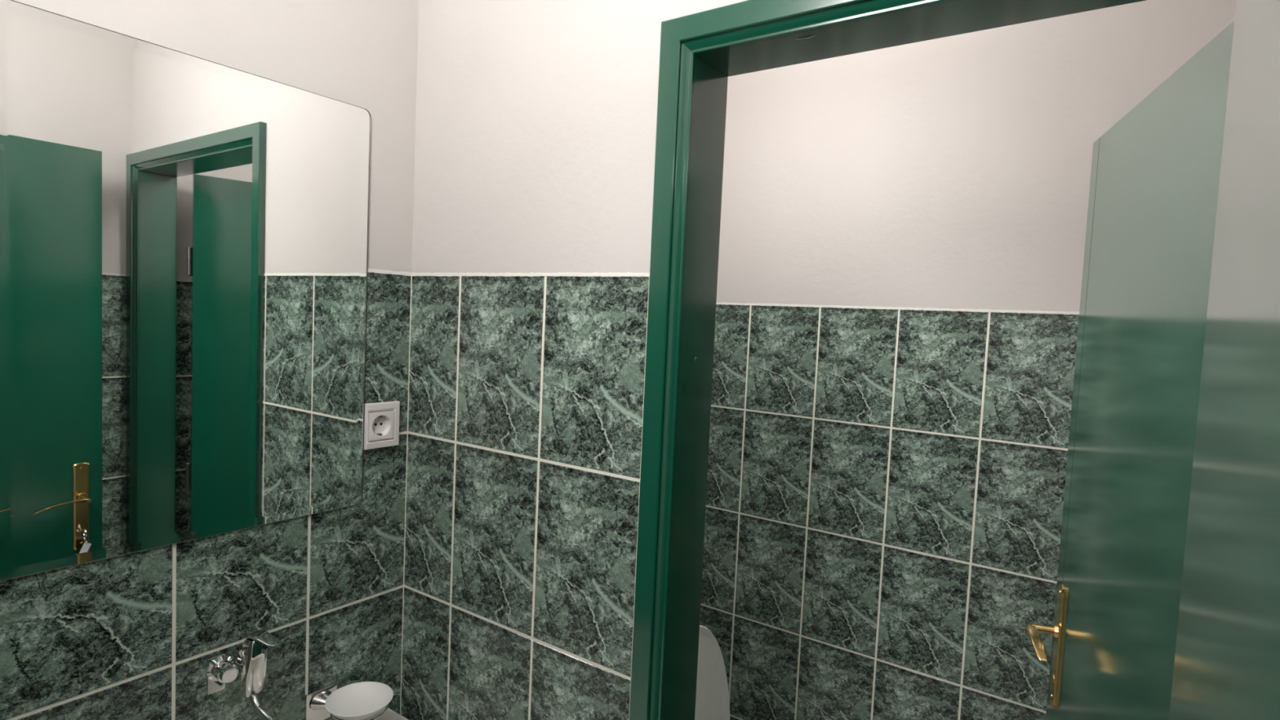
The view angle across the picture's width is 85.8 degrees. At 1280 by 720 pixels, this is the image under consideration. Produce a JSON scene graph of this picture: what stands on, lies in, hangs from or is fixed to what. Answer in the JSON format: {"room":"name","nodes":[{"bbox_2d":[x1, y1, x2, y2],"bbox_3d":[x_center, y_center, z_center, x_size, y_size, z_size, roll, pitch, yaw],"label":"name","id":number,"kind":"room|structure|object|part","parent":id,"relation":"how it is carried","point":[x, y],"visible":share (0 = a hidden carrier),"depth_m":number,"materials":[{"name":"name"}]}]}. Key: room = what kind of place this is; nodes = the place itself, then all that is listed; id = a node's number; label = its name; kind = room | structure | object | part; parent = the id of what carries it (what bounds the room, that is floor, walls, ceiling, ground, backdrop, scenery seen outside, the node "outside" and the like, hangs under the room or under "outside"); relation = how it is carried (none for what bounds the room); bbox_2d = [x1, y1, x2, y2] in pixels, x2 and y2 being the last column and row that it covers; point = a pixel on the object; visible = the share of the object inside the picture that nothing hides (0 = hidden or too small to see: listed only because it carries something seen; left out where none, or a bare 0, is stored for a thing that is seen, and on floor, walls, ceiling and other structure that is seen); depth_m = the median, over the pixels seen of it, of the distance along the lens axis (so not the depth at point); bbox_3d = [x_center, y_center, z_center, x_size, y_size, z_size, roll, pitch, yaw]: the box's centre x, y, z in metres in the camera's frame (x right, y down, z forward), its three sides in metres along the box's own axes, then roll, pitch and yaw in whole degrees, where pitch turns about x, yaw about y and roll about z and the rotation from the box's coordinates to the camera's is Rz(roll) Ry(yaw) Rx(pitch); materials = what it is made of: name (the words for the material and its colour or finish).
{"room":"public restroom","nodes":[
{"label":"public restroom","id":0,"kind":"room"},
{"bbox_2d":[0,0,418,719],"bbox_3d":[-0.480,0.196,1.419,0.152,2.630,2.120,5,4,35],"label":"wall","id":1,"kind":"structure","parent":0,"point":[132,636],"depth_m":1.11,"materials":[{"name":"paint"}]},
{"bbox_2d":[0,0,370,579],"bbox_3d":[-0.631,-0.083,1.029,0.004,0.702,0.496,5,4,35],"label":"wall mirror","id":2,"kind":"object","parent":1,"relation":"attached to","point":[184,237],"visible":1,"depth_m":0.97,"materials":[{"name":"silver glass"}]},
{"bbox_2d":[205,629,280,719],"bbox_3d":[-0.580,0.495,1.036,0.165,0.148,0.066,5,4,35],"label":"faucet","id":3,"kind":"object","parent":1,"relation":"attached to","point":[252,657],"visible":1,"depth_m":1.05,"materials":[{"name":"silver metal"}]},
{"bbox_3d":[-0.655,0.484,1.064,0.007,0.056,0.026,5,4,35],"label":"wall plate","id":4,"kind":"part","parent":3,"relation":"part of","materials":[{"name":"silver metal"}]},
{"bbox_3d":[-0.559,0.543,1.044,0.134,0.054,0.016,5,4,35],"label":"spout","id":5,"kind":"part","parent":3,"relation":"part of","materials":[{"name":"silver metal"}]},
{"bbox_3d":[-0.576,0.426,1.053,0.066,0.011,0.027,5,4,35],"label":"lever","id":6,"kind":"part","parent":3,"relation":"part of","materials":[{"name":"silver metal"}]},
{"bbox_2d":[304,681,388,719],"bbox_3d":[-0.501,0.611,1.199,0.125,0.060,0.102,5,4,35],"label":"holder","id":7,"kind":"object","parent":1,"relation":"attached to","point":[314,707],"visible":0.82,"depth_m":1.20,"materials":[{"name":"silver metal"}]},
{"bbox_3d":[-0.562,0.607,1.215,0.006,0.060,0.058,5,4,35],"label":"wall plate","id":8,"kind":"part","parent":7,"relation":"part of","materials":[{"name":"silver metal"}]},
{"bbox_2d":[324,681,393,719],"bbox_3d":[-0.485,0.596,1.192,0.110,0.023,0.110,5,4,35],"label":"soap dish","id":9,"kind":"object","parent":7,"relation":"on","point":[361,700],"visible":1,"depth_m":1.21,"materials":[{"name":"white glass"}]},
{"bbox_2d":[363,400,399,449],"bbox_3d":[-0.476,0.120,1.273,0.012,0.084,0.070,5,4,35],"label":"wall socket","id":10,"kind":"object","parent":1,"relation":"attached to","point":[381,420],"visible":1,"depth_m":1.27,"materials":[{"name":"plastic"}]},
{"bbox_2d":[362,707,408,719],"bbox_3d":[-0.491,1.112,0.999,0.439,0.850,0.566,5,4,35],"label":"washbasin","id":11,"kind":"object","parent":1,"relation":"attached to","point":[389,714],"visible":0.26,"depth_m":1.29,"materials":[{"name":"ceramic"}]},
{"bbox_2d":[400,0,746,719],"bbox_3d":[0.124,0.248,0.994,1.333,2.630,0.104,5,4,35],"label":"wall","id":12,"kind":"structure","parent":0,"point":[535,150],"depth_m":1.14,"materials":[{"name":"tile"}]},
{"bbox_2d":[629,0,1146,719],"bbox_3d":[0.335,0.567,0.847,0.778,2.031,0.116,5,4,35],"label":"door frame","id":13,"kind":"structure","parent":12,"relation":"attached to","point":[699,51],"depth_m":0.98,"materials":[{"name":"green paint"}]},
{"bbox_3d":[0.306,0.568,0.806,0.778,2.031,0.016,5,4,35],"label":"casing","id":14,"kind":"part","parent":13,"relation":"part of","materials":[{"name":"green paint"}]},
{"bbox_2d":[1025,20,1234,719],"bbox_3d":[0.733,0.588,1.054,0.165,1.984,0.676,4,4,19],"label":"door","id":15,"kind":"structure","parent":12,"relation":"in","point":[1155,173],"depth_m":1.01,"materials":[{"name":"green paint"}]},
{"bbox_3d":[0.760,0.526,1.290,0.058,0.030,0.124,4,4,19],"label":"lever","id":16,"kind":"part","parent":15,"relation":"part of","materials":[{"name":"gold metal"}]},
{"bbox_3d":[0.805,0.548,1.327,0.006,0.236,0.036,4,4,19],"label":"handle plate","id":17,"kind":"part","parent":15,"relation":"part of","materials":[{"name":"gold metal"}]},
{"bbox_2d":[1168,0,1279,719],"bbox_3d":[0.245,0.609,0.273,0.165,1.991,0.712,5,4,32],"label":"door","id":18,"kind":"structure","parent":12,"relation":"in","point":[1227,662],"depth_m":0.42,"materials":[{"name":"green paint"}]},
{"bbox_2d":[699,0,1235,719],"bbox_3d":[0.690,0.226,1.806,1.333,2.630,0.152,5,4,35],"label":"wall","id":19,"kind":"structure","parent":0,"point":[903,228],"depth_m":1.73,"materials":[{"name":"tile"}]},
{"bbox_3d":[-0.187,1.631,0.527,1.850,0.100,3.316,5,4,35],"label":"floor","id":20,"kind":"structure","parent":0,"visible":0},
{"bbox_2d":[694,625,729,719],"bbox_3d":[0.164,1.091,1.611,0.810,0.880,0.384,5,4,35],"label":"toilet","id":21,"kind":"object","parent":20,"relation":"on","point":[712,699],"visible":0.3,"depth_m":1.73,"materials":[{"name":"white ceramic"}]}
]}

